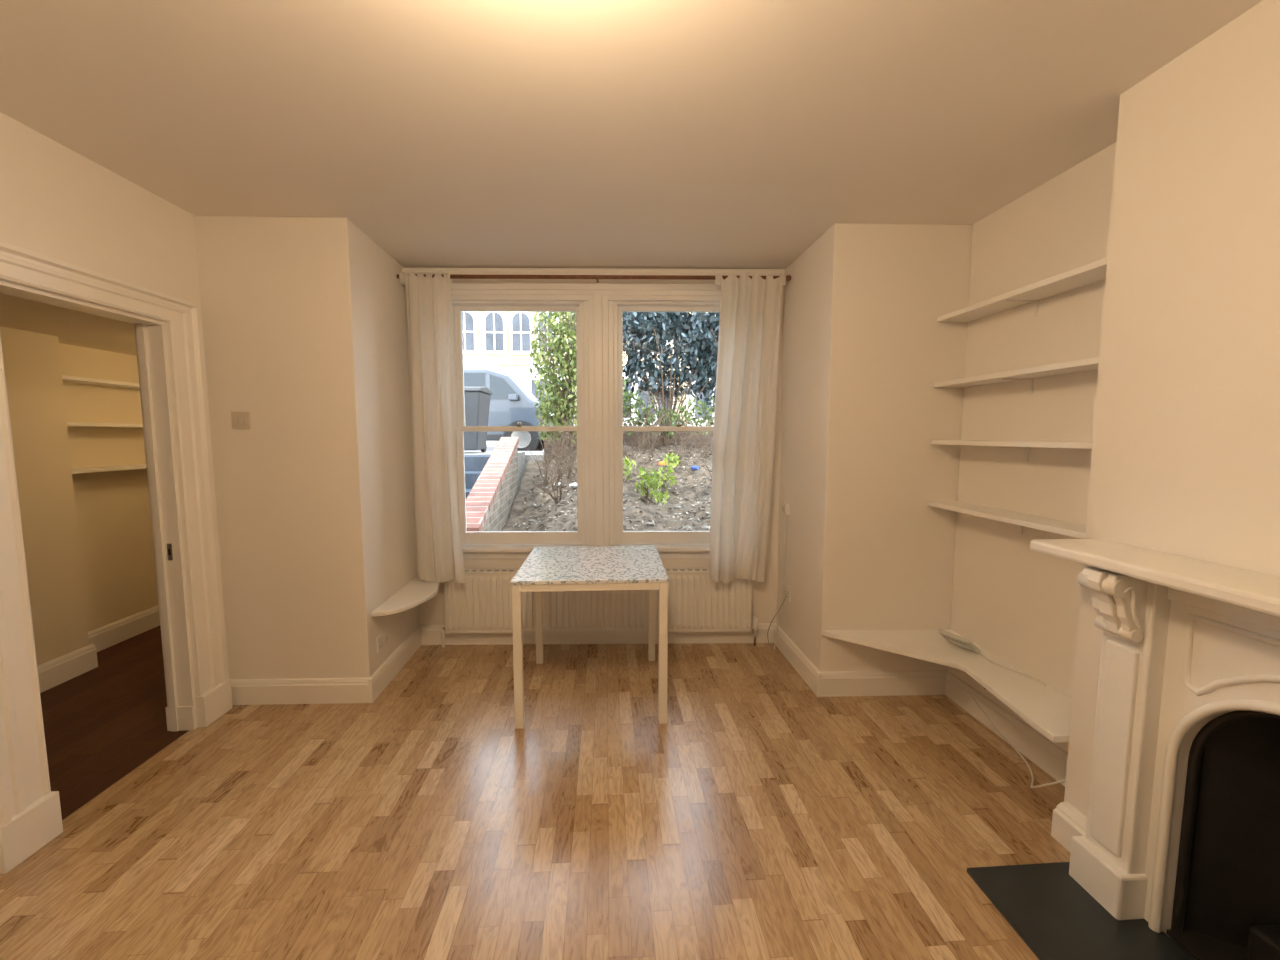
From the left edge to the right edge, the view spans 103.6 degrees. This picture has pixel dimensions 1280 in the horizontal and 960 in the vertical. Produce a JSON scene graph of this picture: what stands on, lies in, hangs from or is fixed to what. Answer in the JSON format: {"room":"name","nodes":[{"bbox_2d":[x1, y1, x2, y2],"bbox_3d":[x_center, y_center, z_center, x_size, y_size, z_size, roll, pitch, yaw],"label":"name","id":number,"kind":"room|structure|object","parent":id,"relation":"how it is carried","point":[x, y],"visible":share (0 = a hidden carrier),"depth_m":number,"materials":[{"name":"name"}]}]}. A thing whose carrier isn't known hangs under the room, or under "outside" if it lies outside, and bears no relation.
{"room":"living room","nodes":[
{"label":"living room","id":0,"kind":"room"},
{"bbox_2d":[0,293,136,355],"bbox_3d":[-3.050,-0.835,2.436,1.450,0.080,4.200,0,5,-4],"label":"ceiling","id":1,"kind":"structure","parent":0,"point":[72,327],"depth_m":2.66,"materials":[{"name":"paint"}]},
{"bbox_2d":[0,326,158,665],"bbox_3d":[-3.574,0.214,2.494,0.400,2.020,4.200,0,5,-4],"label":"wall","id":2,"kind":"structure","parent":0,"point":[88,537],"depth_m":3.22,"materials":[{"name":"paint"}]},
{"bbox_2d":[37,644,97,692],"bbox_3d":[-3.313,1.212,1.826,0.020,0.150,2.660,0,5,-4],"label":"baseboard","id":3,"kind":"structure","parent":2,"relation":"attached to","point":[59,670],"depth_m":2.98,"materials":[{"name":"paint"}]},
{"bbox_2d":[62,375,139,388],"bbox_3d":[-3.577,-0.659,3.498,0.180,0.022,1.050,0,5,-4],"label":"shelf","id":4,"kind":"object","parent":2,"relation":"attached to","point":[72,379],"visible":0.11,"depth_m":3.29,"materials":[{"name":"paint"}]},
{"bbox_2d":[67,422,142,427],"bbox_3d":[-3.577,-0.381,3.522,0.180,0.022,1.050,0,5,-4],"label":"shelf","id":5,"kind":"object","parent":2,"relation":"attached to","point":[78,424],"visible":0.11,"depth_m":3.27,"materials":[{"name":"paint"}]},
{"bbox_2d":[71,464,146,473],"bbox_3d":[-3.577,-0.092,3.548,0.180,0.022,1.050,0,5,-4],"label":"shelf","id":6,"kind":"object","parent":2,"relation":"attached to","point":[135,466],"visible":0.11,"depth_m":3.32,"materials":[{"name":"paint"}]},
{"bbox_2d":[88,605,159,651],"bbox_3d":[-3.673,1.028,3.888,0.020,0.150,1.560,0,5,-4],"label":"baseboard","id":7,"kind":"structure","parent":2,"relation":"attached to","point":[108,635],"depth_m":3.56,"materials":[{"name":"paint"}]},
{"bbox_2d":[0,112,163,321],"bbox_3d":[-2.233,-0.981,1.965,0.120,0.565,0.670,0,5,-4],"label":"wall","id":8,"kind":"structure","parent":0,"point":[56,202],"depth_m":1.93,"materials":[{"name":"paint"}]},
{"bbox_2d":[0,280,161,324],"bbox_3d":[-2.233,-0.692,1.991,0.119,0.015,0.640,0,5,-4],"label":"trim","id":9,"kind":"structure","parent":8,"relation":"attached to","point":[8,288],"depth_m":1.96,"materials":[{"name":"paint"}]},
{"bbox_2d":[154,194,228,690],"bbox_3d":[-2.263,-0.043,2.502,0.120,2.530,0.235,0,5,-4],"label":"wall","id":10,"kind":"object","parent":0,"point":[176,231],"visible":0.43,"depth_m":2.42,"materials":[{"name":"paint"}]},
{"bbox_2d":[134,321,194,706],"bbox_3d":[-2.255,0.250,2.403,0.119,1.965,0.015,0,5,-4],"label":"door frame","id":11,"kind":"structure","parent":10,"relation":"attached to","point":[156,339],"depth_m":2.39,"materials":[{"name":"paint"}]},
{"bbox_2d":[136,324,178,731],"bbox_3d":[-2.279,0.259,2.387,0.030,1.950,0.015,0,5,-4],"label":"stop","id":12,"kind":"object","parent":11,"relation":"attached to","point":[140,328],"visible":1,"depth_m":2.38,"materials":[{"name":"paint"}]},
{"bbox_2d":[167,544,172,559],"bbox_3d":[-2.242,0.343,2.404,0.020,0.080,0.004,0,5,-4],"label":"strike plate","id":13,"kind":"object","parent":11,"relation":"attached to","point":[169,546],"visible":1,"depth_m":2.40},
{"bbox_2d":[165,705,196,730],"bbox_3d":[-2.255,1.169,2.480,0.122,0.120,0.023,0,5,-4],"label":"plinth","id":14,"kind":"object","parent":11,"relation":"attached to","point":[186,715],"visible":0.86,"depth_m":2.47,"materials":[{"name":"paint"}]},
{"bbox_2d":[195,216,418,678],"bbox_3d":[-1.933,-0.097,3.117,0.863,2.530,1.028,0,5,-4],"label":"wall","id":15,"kind":"structure","parent":0,"point":[304,319],"depth_m":2.64,"materials":[{"name":"paint"}]},
{"bbox_2d":[0,791,62,873],"bbox_3d":[-2.125,1.215,1.745,0.049,0.160,0.179,0,5,-4],"label":"plinth","id":16,"kind":"object","parent":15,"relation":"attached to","point":[28,831],"visible":0.85,"depth_m":1.74,"materials":[{"name":"paint"}]},
{"bbox_2d":[0,241,227,826],"bbox_3d":[-2.158,0.217,2.077,0.050,2.087,1.010,0,5,-4],"label":"trim","id":17,"kind":"structure","parent":15,"relation":"attached to","point":[24,771],"depth_m":1.94,"materials":[{"name":"paint"}]},
{"bbox_2d":[231,412,250,428],"bbox_3d":[-2.050,-0.306,2.588,0.088,0.088,0.014,0,5,-5],"label":"light switch","id":18,"kind":"object","parent":15,"relation":"attached to","point":[240,420],"visible":1,"depth_m":2.58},
{"bbox_2d":[230,677,373,704],"bbox_3d":[-1.829,1.140,2.722,0.763,0.135,0.020,0,5,-2],"label":"baseboard","id":19,"kind":"structure","parent":15,"relation":"attached to","point":[296,690],"depth_m":2.71,"materials":[{"name":"paint"}]},
{"bbox_2d":[377,628,388,652],"bbox_3d":[-1.477,0.921,2.900,0.013,0.086,0.147,0,5,-5],"label":"wall socket","id":20,"kind":"object","parent":15,"relation":"attached to","point":[383,638],"visible":1,"depth_m":2.88,"materials":[{"name":"white plastic"}]},
{"bbox_2d":[368,625,421,702],"bbox_3d":[-1.489,1.106,3.108,0.033,0.135,0.778,0,5,-4],"label":"baseboard reveal","id":21,"kind":"structure","parent":15,"relation":"attached to","point":[395,662],"depth_m":3.02,"materials":[{"name":"wood"}]},
{"bbox_2d":[371,577,439,616],"bbox_3d":[-1.385,0.704,3.108,0.245,0.025,0.698,0,5,-4],"label":"corner shelf","id":22,"kind":"object","parent":15,"relation":"attached to","point":[416,592],"visible":0.93,"depth_m":3.00,"materials":[{"name":"paint"}]},
{"bbox_2d":[419,623,775,644],"bbox_3d":[-0.290,1.070,3.503,2.484,0.135,0.020,0,5,-1],"label":"baseboard","id":23,"kind":"structure","parent":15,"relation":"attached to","point":[430,634],"depth_m":3.50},
{"bbox_2d":[405,286,444,624],"bbox_3d":[-1.437,-0.135,3.542,0.260,2.530,0.300,0,5,-1],"label":"pier","id":24,"kind":"object","parent":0,"point":[432,611],"visible":0.14,"depth_m":3.48,"materials":[{"name":"paint"}]},
{"bbox_2d":[462,552,709,569],"bbox_3d":[-0.282,0.795,3.633,2.090,0.660,0.312,0,5,-1],"label":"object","id":25,"kind":"object","parent":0,"point":[670,563],"depth_m":3.46,"materials":[{"name":"paint"}]},
{"bbox_2d":[402,268,780,551],"bbox_3d":[-0.310,-0.447,3.433,2.450,1.860,0.210,0,5,-1],"label":"window","id":26,"kind":"structure","parent":25,"relation":"attached to","point":[465,547],"depth_m":3.41,"materials":[{"name":"paint"}]},
{"bbox_2d":[465,531,577,543],"bbox_3d":[-0.821,0.402,3.510,0.776,0.085,0.035,0,5,-1],"label":"window frame","id":27,"kind":"object","parent":26,"relation":"on","point":[472,537],"visible":1,"depth_m":3.49,"materials":[{"name":"paint"}]},
{"bbox_2d":[450,283,720,290],"bbox_3d":[-0.280,-1.257,3.299,2.174,0.038,0.055,0,5,-1],"label":"trim","id":28,"kind":"structure","parent":26,"relation":"attached to","point":[455,286],"depth_m":3.27,"materials":[{"name":"paint"}]},
{"bbox_2d":[451,301,719,306],"bbox_3d":[-0.281,-1.202,3.401,2.050,0.060,0.140,0,5,-1],"label":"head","id":29,"kind":"object","parent":26,"relation":"attached to","point":[455,303],"visible":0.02,"depth_m":3.34},
{"bbox_2d":[450,295,720,301],"bbox_3d":[-0.280,-1.198,3.315,2.150,0.038,0.034,0,5,-1],"label":"trim","id":30,"kind":"structure","parent":29,"relation":"attached to","point":[452,297],"depth_m":3.30,"materials":[{"name":"paint"}]},
{"bbox_2d":[397,274,790,282],"bbox_3d":[-0.299,-1.282,3.229,2.510,0.036,0.148,0,5,-1],"label":"curtain rod","id":31,"kind":"object","parent":26,"relation":"attached to","point":[452,276],"visible":0.77,"depth_m":3.16,"materials":[{"name":"brown wood"}]},
{"bbox_2d":[399,272,465,582],"bbox_3d":[-1.318,-0.312,3.228,0.363,1.973,0.096,0,5,3],"label":"curtain","id":32,"kind":"object","parent":31,"relation":"hanging from","point":[440,555],"visible":1,"depth_m":3.21,"materials":[{"name":"fabric"}]},
{"bbox_2d":[709,273,785,582],"bbox_3d":[0.690,-0.313,3.240,0.455,1.973,0.106,0,5,-1],"label":"curtain","id":33,"kind":"object","parent":31,"relation":"hanging from","point":[749,319],"visible":1,"depth_m":3.22,"materials":[{"name":"fabric"}]},
{"bbox_2d":[593,294,603,545],"bbox_3d":[-0.275,-0.382,3.379,0.056,1.670,0.070,0,5,-1],"label":"mullion","id":34,"kind":"structure","parent":26,"relation":"on","point":[598,332],"depth_m":3.34,"materials":[{"name":"paint"}]},
{"bbox_2d":[588,295,609,545],"bbox_3d":[-0.275,-0.383,3.391,0.136,1.670,0.046,0,5,-1],"label":"mullion","id":35,"kind":"structure","parent":26,"relation":"on","point":[605,302],"depth_m":3.37,"materials":[{"name":"paint"}]},
{"bbox_2d":[583,301,614,544],"bbox_3d":[-0.275,-0.384,3.401,0.204,1.670,0.026,0,5,-1],"label":"mullion","id":36,"kind":"structure","parent":26,"relation":"on","point":[585,303],"depth_m":3.39,"materials":[{"name":"paint"}]},
{"bbox_2d":[580,301,617,545],"bbox_3d":[-0.276,-0.360,3.476,0.250,1.670,0.140,0,5,-1],"label":"window frame","id":37,"kind":"object","parent":26,"relation":"attached to","point":[581,303],"visible":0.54,"depth_m":3.40,"materials":[{"name":"paint"}]},
{"bbox_2d":[623,531,709,543],"bbox_3d":[0.264,0.401,3.523,0.766,0.085,0.036,0,5,-1],"label":"window frame","id":38,"kind":"object","parent":26,"relation":"on","point":[636,537],"visible":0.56,"depth_m":3.50,"materials":[{"name":"paint"}]},
{"bbox_2d":[441,569,757,647],"bbox_3d":[-0.272,0.875,3.448,2.161,0.534,0.094,0,5,-1],"label":"radiator","id":39,"kind":"object","parent":25,"relation":"attached to","point":[696,603],"visible":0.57,"depth_m":3.40,"materials":[{"name":"metal"}]},
{"bbox_2d":[464,569,708,573],"bbox_3d":[-0.279,0.617,3.412,2.076,0.012,0.062,0,5,-1],"label":"grille","id":40,"kind":"object","parent":39,"relation":"attached to","point":[502,571],"depth_m":3.39,"materials":[{"name":"metal"}]},
{"bbox_2d":[0,626,1193,959],"bbox_3d":[-0.853,1.346,1.622,5.700,0.080,6.500,0,5,-4],"label":"floor","id":41,"kind":"structure","parent":0,"point":[768,817],"depth_m":1.90,"materials":[{"name":"brown wood"}]},
{"bbox_2d":[194,679,232,726],"bbox_3d":[-2.182,1.140,2.581,0.049,0.160,0.179,0,5,-4],"label":"plinth","id":42,"kind":"object","parent":41,"relation":"on","point":[214,703],"visible":0.87,"depth_m":2.55,"materials":[{"name":"paint"}]},
{"bbox_2d":[510,545,668,728],"bbox_3d":[-0.262,0.823,2.848,0.764,0.745,0.758,0,5,-3],"label":"dining table","id":43,"kind":"object","parent":41,"relation":"on","point":[564,568],"visible":1,"depth_m":2.53,"materials":[{"name":"terrazzo"},{"name":"paint"}]},
{"bbox_2d":[973,698,1065,787],"bbox_3d":[1.649,1.163,2.242,0.170,0.170,0.674,0,5,-4],"label":"cable","id":44,"kind":"object","parent":41,"relation":"on","point":[1016,750],"visible":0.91,"depth_m":2.21,"materials":[{"name":"white plastic"}]},
{"bbox_2d":[1051,801,1086,852],"bbox_3d":[1.519,1.230,1.742,0.050,0.130,0.160,0,5,-4],"label":"baseboard","id":45,"kind":"structure","parent":41,"relation":"on","point":[1068,822],"depth_m":1.77,"materials":[{"name":"paint"}]},
{"bbox_2d":[967,862,1194,959],"bbox_3d":[1.324,1.337,1.188,0.415,0.016,1.005,0,5,-4],"label":"hearth","id":46,"kind":"object","parent":41,"relation":"on","point":[1051,912],"visible":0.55,"depth_m":1.49,"materials":[{"name":"stone"}]},
{"bbox_2d":[1030,539,1279,933],"bbox_3d":[1.459,0.796,1.169,0.242,1.096,1.139,0,5,-4],"label":"fireplace surround","id":47,"kind":"object","parent":41,"relation":"on","point":[1190,647],"visible":1,"depth_m":1.43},
{"bbox_2d":[1030,539,1279,616],"bbox_3d":[1.457,0.265,1.121,0.245,0.037,1.145,0,5,-4],"label":"mantel shelf","id":48,"kind":"object","parent":47,"relation":"attached to","point":[1257,591],"depth_m":1.31,"materials":[{"name":"paint"}]},
{"bbox_2d":[1166,717,1279,959],"bbox_3d":[1.670,0.919,1.176,0.280,0.850,0.520,0,5,-4],"label":"fireplace opening","id":49,"kind":"object","parent":47,"relation":"in","point":[1232,907],"depth_m":1.38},
{"bbox_2d":[492,268,753,269],"bbox_3d":[-0.282,-1.317,3.451,2.050,0.160,0.300,0,5,-1],"label":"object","id":50,"kind":"object","parent":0,"point":[492,268],"visible":0.14,"depth_m":3.29,"materials":[{"name":"paint"}]},
{"bbox_2d":[0,0,1262,268],"bbox_3d":[-0.119,-1.221,0.914,4.300,0.100,5.450,0,5,-4],"label":"ceiling","id":51,"kind":"structure","parent":0,"point":[633,134],"depth_m":1.68,"materials":[{"name":"paint"}]},
{"bbox_2d":[751,269,784,622],"bbox_3d":[0.851,-0.138,3.570,0.215,2.530,0.300,0,5,-1],"label":"pier","id":52,"kind":"object","parent":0,"point":[764,594],"visible":0.29,"depth_m":3.47,"materials":[{"name":"paint"}]},
{"bbox_2d":[782,501,790,515],"bbox_3d":[0.945,0.185,3.270,0.038,0.085,0.080,0,5,-4],"label":"thermostat","id":53,"kind":"object","parent":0,"point":[786,506],"depth_m":3.24,"materials":[{"name":"white plastic"}]},
{"bbox_2d":[776,223,972,671],"bbox_3d":[1.423,-0.112,3.274,0.920,2.530,1.164,0,5,-4],"label":"wall","id":54,"kind":"structure","parent":0,"point":[865,347],"depth_m":2.72,"materials":[{"name":"paint"}]},
{"bbox_2d":[774,515,787,649],"bbox_3d":[0.939,0.680,3.349,0.066,0.921,0.051,3,6,26],"label":"cable","id":55,"kind":"object","parent":54,"relation":"attached to","point":[787,515],"visible":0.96,"depth_m":3.34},
{"bbox_2d":[784,584,789,600],"bbox_3d":[0.960,0.735,3.290,0.013,0.086,0.086,0,5,-4],"label":"wall socket","id":56,"kind":"object","parent":54,"relation":"attached to","point":[786,588],"visible":1,"depth_m":3.27,"materials":[{"name":"white plastic"}]},
{"bbox_2d":[767,596,786,650],"bbox_3d":[0.907,0.946,3.339,0.123,0.391,0.018,2,6,25],"label":"cable","id":57,"kind":"object","parent":56,"relation":"attached to","point":[786,596],"visible":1,"depth_m":3.36,"materials":[{"name":"grey plastic"}]},
{"bbox_2d":[774,624,821,696],"bbox_3d":[0.967,1.101,3.159,0.020,0.135,0.747,0,5,-4],"label":"baseboard reveal","id":58,"kind":"structure","parent":54,"relation":"attached to","point":[805,668],"depth_m":3.07,"materials":[{"name":"wood"}]},
{"bbox_2d":[816,670,946,696],"bbox_3d":[1.351,1.132,2.808,0.741,0.135,0.020,0,5,-2],"label":"baseboard","id":59,"kind":"structure","parent":54,"relation":"attached to","point":[905,682],"depth_m":2.80,"materials":[{"name":"paint"}]},
{"bbox_2d":[948,142,1115,752],"bbox_3d":[1.966,0.128,0.592,0.200,2.530,4.290,0,5,-4],"label":"wall","id":60,"kind":"structure","parent":0,"point":[1020,604],"depth_m":2.26,"materials":[{"name":"paint"}]},
{"bbox_2d":[822,629,1071,742],"bbox_3d":[1.397,0.943,2.309,0.714,0.142,1.010,0,5,-4],"label":"corner shelf","id":61,"kind":"object","parent":60,"relation":"attached to","point":[1046,709],"visible":0.78,"depth_m":2.30,"materials":[{"name":"paint"}]},
{"bbox_2d":[938,629,980,653],"bbox_3d":[1.595,0.805,2.518,0.103,0.086,0.160,-2,6,-24],"label":"router","id":62,"kind":"object","parent":61,"relation":"on","point":[965,643],"visible":1,"depth_m":2.49,"materials":[{"name":"plastic"}]},
{"bbox_2d":[980,653,1046,685],"bbox_3d":[1.697,0.863,2.331,0.069,0.008,0.351,0,5,-4],"label":"cable","id":63,"kind":"object","parent":61,"relation":"on","point":[980,653],"depth_m":2.29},
{"bbox_2d":[945,670,1067,786],"bbox_3d":[1.744,1.175,2.336,0.020,0.135,0.980,0,5,-4],"label":"baseboard","id":64,"kind":"structure","parent":60,"relation":"attached to","point":[1037,748],"depth_m":2.35,"materials":[{"name":"paint"}]},
{"bbox_2d":[928,501,1085,538],"bbox_3d":[1.672,0.204,2.247,0.165,0.094,0.984,0,5,-4],"label":"wall shelf","id":65,"kind":"object","parent":60,"relation":"attached to","point":[1075,530],"visible":0.64,"depth_m":2.19,"materials":[{"name":"paint"}]},
{"bbox_2d":[931,440,1092,461],"bbox_3d":[1.672,-0.125,2.217,0.165,0.094,0.984,0,5,-4],"label":"wall shelf","id":66,"kind":"object","parent":60,"relation":"attached to","point":[999,443],"visible":0.66,"depth_m":2.16,"materials":[{"name":"paint"}]},
{"bbox_2d":[934,357,1098,393],"bbox_3d":[1.672,-0.425,2.190,0.165,0.094,0.984,0,5,-4],"label":"wall shelf","id":67,"kind":"object","parent":60,"relation":"attached to","point":[1088,364],"visible":0.62,"depth_m":2.14,"materials":[{"name":"paint"}]},
{"bbox_2d":[937,257,1106,321],"bbox_3d":[1.672,-0.762,2.160,0.165,0.094,0.984,0,5,-4],"label":"wall shelf","id":68,"kind":"object","parent":60,"relation":"attached to","point":[1093,272],"visible":0.65,"depth_m":2.11,"materials":[{"name":"paint"}]},
{"bbox_2d":[1064,0,1279,816],"bbox_3d":[1.713,0.093,0.985,0.249,2.530,1.510,0,5,-4],"label":"chimney breast","id":69,"kind":"object","parent":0,"point":[1185,457],"visible":0.57,"depth_m":1.42,"materials":[{"name":"paint"}]},
{"label":"outside","id":70,"kind":"structure","parent":0,"visible":0},
{"bbox_2d":[464,452,525,491],"bbox_3d":[-4.071,0.233,6.899,4.800,1.200,1.020,0,5,-4],"label":"path","id":71,"kind":"structure","parent":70,"point":[521,461],"depth_m":7.08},
{"bbox_2d":[464,387,491,451],"bbox_3d":[-2.405,-0.825,6.922,0.620,0.903,0.740,0,5,-4],"label":"wheelie bin","id":72,"kind":"object","parent":71,"relation":"on","point":[477,399],"visible":0.59,"depth_m":6.67,"materials":[{"name":"plastic"}]},
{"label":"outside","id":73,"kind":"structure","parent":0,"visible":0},
{"bbox_3d":[-0.818,0.414,12.208,28.000,0.095,16.700,0,5,-4],"label":"ground","id":74,"kind":"structure","parent":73,"visible":0},
{"bbox_2d":[464,455,490,498],"bbox_3d":[-2.084,0.391,5.177,0.810,1.190,2.700,0,5,-4],"label":"steps","id":75,"kind":"structure","parent":74,"relation":"on","point":[474,464],"depth_m":5.94,"materials":[{"name":"concrete"}]},
{"bbox_2d":[482,447,517,530],"bbox_3d":[-1.504,0.310,5.184,0.190,1.350,2.562,-1,5,-7],"label":"masonry","id":76,"kind":"object","parent":74,"relation":"on","point":[499,514],"visible":0.21,"depth_m":5.30,"materials":[{"name":"brick"}]},
{"bbox_2d":[466,437,518,530],"bbox_3d":[-1.504,-0.053,5.151,0.220,0.760,2.603,-1,5,-6],"label":"coping","id":77,"kind":"object","parent":76,"relation":"on","point":[480,500],"visible":0.71,"depth_m":4.79,"materials":[{"name":"red brick"}]},
{"bbox_2d":[463,312,715,425],"bbox_3d":[-1.363,-5.088,19.830,28.000,9.500,0.500,0,5,-4],"label":"facade","id":78,"kind":"object","parent":74,"relation":"on","point":[515,371],"visible":0.02,"depth_m":19.37,"materials":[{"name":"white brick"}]},
{"bbox_2d":[462,312,473,349],"bbox_3d":[-6.627,-5.637,19.067,0.660,1.430,0.030,0,5,-4],"label":"arch window","id":79,"kind":"structure","parent":78,"relation":"in","point":[469,324],"depth_m":19.06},
{"bbox_2d":[463,312,477,353],"bbox_3d":[-6.631,-5.640,19.122,0.891,1.666,0.100,0,5,-4],"label":"arch surround","id":80,"kind":"object","parent":78,"relation":"attached to","point":[475,351],"visible":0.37,"depth_m":19.14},
{"bbox_2d":[463,312,465,349],"bbox_3d":[-6.626,-5.621,19.049,0.050,1.400,0.030,0,5,-4],"label":"bar","id":81,"kind":"object","parent":80,"relation":"attached to","point":[463,312],"visible":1,"depth_m":19.05,"materials":[{"name":"paint"}]},
{"bbox_2d":[485,312,503,350],"bbox_3d":[-5.530,-5.644,19.141,0.660,1.430,0.030,0,5,-4],"label":"arch window","id":82,"kind":"structure","parent":78,"relation":"in","point":[499,344],"depth_m":19.13,"materials":[{"name":"glass"}]},
{"bbox_2d":[482,312,506,353],"bbox_3d":[-5.534,-5.646,19.196,0.891,1.666,0.100,0,5,-4],"label":"arch surround","id":83,"kind":"object","parent":78,"relation":"attached to","point":[486,313],"visible":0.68,"depth_m":19.17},
{"bbox_2d":[493,313,494,350],"bbox_3d":[-5.528,-5.627,19.123,0.050,1.400,0.030,0,5,-4],"label":"bar","id":84,"kind":"object","parent":83,"relation":"attached to","point":[493,313],"visible":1,"depth_m":19.09,"materials":[{"name":"paint"}]},
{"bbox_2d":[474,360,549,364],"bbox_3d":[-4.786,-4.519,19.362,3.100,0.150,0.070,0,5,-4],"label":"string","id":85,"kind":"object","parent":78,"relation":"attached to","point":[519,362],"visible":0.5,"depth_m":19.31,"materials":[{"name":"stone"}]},
{"bbox_2d":[512,312,529,350],"bbox_3d":[-4.532,-5.650,19.208,0.660,1.430,0.030,0,5,-4],"label":"arch window","id":86,"kind":"structure","parent":78,"relation":"in","point":[525,321],"depth_m":19.20,"materials":[{"name":"glass"}]},
{"bbox_2d":[509,312,533,354],"bbox_3d":[-4.536,-5.652,19.263,0.891,1.666,0.100,0,5,-4],"label":"arch surround","id":87,"kind":"object","parent":78,"relation":"attached to","point":[513,313],"visible":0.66,"depth_m":19.22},
{"bbox_2d":[520,313,521,350],"bbox_3d":[-4.531,-5.633,19.190,0.050,1.400,0.030,0,5,-4],"label":"bar","id":88,"kind":"object","parent":87,"relation":"attached to","point":[520,313],"visible":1,"depth_m":19.18,"materials":[{"name":"paint"}]},
{"bbox_2d":[539,313,554,350],"bbox_3d":[-3.534,-5.656,19.275,0.660,1.430,0.030,0,5,-4],"label":"arch window","id":89,"kind":"structure","parent":78,"relation":"in","point":[541,324],"depth_m":19.25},
{"bbox_2d":[536,312,558,354],"bbox_3d":[-3.538,-5.659,19.330,0.891,1.666,0.100,0,5,-4],"label":"arch surround","id":90,"kind":"object","parent":78,"relation":"attached to","point":[557,319],"visible":0.07,"depth_m":19.26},
{"bbox_2d":[502,401,713,530],"bbox_3d":[1.556,-0.087,5.733,6.126,1.812,3.620,0,5,-4],"label":"garden bed","id":91,"kind":"object","parent":74,"relation":"on","point":[666,488],"visible":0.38,"depth_m":5.46,"materials":[{"name":"soil"}]},
{"bbox_2d":[529,312,576,451],"bbox_3d":[-0.959,-1.549,6.763,1.046,2.378,0.806,0,5,-4],"label":"tree","id":92,"kind":"object","parent":91,"relation":"on","point":[559,396],"visible":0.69,"depth_m":6.63,"materials":[{"name":"green plant"}]},
{"bbox_2d":[623,378,714,450],"bbox_3d":[0.320,-0.896,6.898,1.872,1.055,0.729,0,5,-4],"label":"shrub","id":93,"kind":"object","parent":91,"relation":"on","point":[647,415],"visible":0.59,"depth_m":6.96,"materials":[{"name":"green plant"}]},
{"bbox_2d":[623,312,719,445],"bbox_3d":[1.058,-1.745,7.505,3.539,2.642,1.196,-1,5,-6],"label":"bush","id":94,"kind":"object","parent":91,"relation":"on","point":[659,328],"visible":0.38,"depth_m":7.16,"materials":[{"name":"green plant"}]},
{"bbox_2d":[544,431,713,461],"bbox_3d":[1.539,0.013,7.677,5.900,1.500,0.190,0,5,-4],"label":"wall","id":95,"kind":"structure","parent":74,"relation":"on","point":[626,437],"depth_m":7.44,"materials":[{"name":"stone"}]},
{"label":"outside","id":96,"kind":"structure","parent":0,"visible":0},
{"bbox_2d":[464,451,543,465],"bbox_3d":[-0.576,0.107,8.584,28.000,1.150,1.880,0,5,-4],"label":"pavement","id":97,"kind":"structure","parent":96,"point":[537,453],"depth_m":7.60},
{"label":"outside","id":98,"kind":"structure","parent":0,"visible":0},
{"bbox_2d":[486,443,497,446],"bbox_3d":[-1.245,-0.774,18.462,28.000,1.150,3.000,0,5,-4],"label":"pavement","id":99,"kind":"structure","parent":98,"point":[487,444],"depth_m":16.68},
{"bbox_2d":[463,363,498,442],"bbox_3d":[-6.413,-2.890,19.106,2.000,2.950,0.650,0,5,-4],"label":"bay","id":100,"kind":"object","parent":99,"relation":"on","point":[485,365],"visible":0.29,"depth_m":18.72,"materials":[{"name":"stone"}]},
{"bbox_2d":[527,364,576,425],"bbox_3d":[-3.320,-2.908,19.314,2.000,2.950,0.650,0,5,-4],"label":"bay","id":101,"kind":"object","parent":99,"relation":"on","point":[530,376],"visible":0.14,"depth_m":19.12,"materials":[{"name":"stone"}]},
{"bbox_2d":[531,380,548,401],"bbox_3d":[-3.747,-3.051,18.940,0.640,1.400,0.030,0,5,-4],"label":"glass","id":102,"kind":"object","parent":101,"relation":"in","point":[533,390],"depth_m":18.88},
{"bbox_2d":[623,366,658,425],"bbox_3d":[-0.227,-2.927,19.521,2.000,2.950,0.650,0,5,-4],"label":"bay","id":103,"kind":"object","parent":99,"relation":"on","point":[636,385],"visible":0.07,"depth_m":19.19,"materials":[{"name":"stone"}]},
{"bbox_2d":[638,381,654,417],"bbox_3d":[0.244,-3.075,19.208,0.640,1.400,0.030,0,5,-4],"label":"glass","id":104,"kind":"object","parent":103,"relation":"in","point":[645,400],"depth_m":19.20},
{"bbox_2d":[687,367,715,425],"bbox_3d":[2.866,-2.946,19.729,2.000,2.950,0.650,0,5,-4],"label":"bay","id":105,"kind":"object","parent":99,"relation":"on","point":[691,397],"visible":0.14,"depth_m":19.64,"materials":[{"name":"stone"}]},
{"bbox_2d":[695,381,711,417],"bbox_3d":[2.439,-3.088,19.356,0.640,1.400,0.030,0,5,-4],"label":"glass","id":106,"kind":"object","parent":105,"relation":"in","point":[697,415],"depth_m":19.36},
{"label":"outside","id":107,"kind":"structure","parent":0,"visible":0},
{"bbox_2d":[464,447,543,450],"bbox_3d":[-0.892,-0.259,13.249,28.000,1.050,7.500,0,5,-4],"label":"street","id":108,"kind":"structure","parent":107,"point":[487,448],"depth_m":12.91,"materials":[{"name":"asphalt"}]},
{"bbox_2d":[464,367,554,450],"bbox_3d":[-3.635,-1.361,10.183,4.262,1.680,1.870,0,5,-4],"label":"parked car","id":109,"kind":"object","parent":108,"relation":"on","point":[511,402],"visible":0.25,"depth_m":9.48,"materials":[{"name":"paint"}]},
{"bbox_2d":[508,394,518,400],"bbox_3d":[-2.359,-1.541,9.388,0.170,0.120,0.150,0,5,-4],"label":"mirror","id":110,"kind":"object","parent":109,"relation":"attached to","point":[511,397],"depth_m":9.32,"materials":[{"name":"paint"}]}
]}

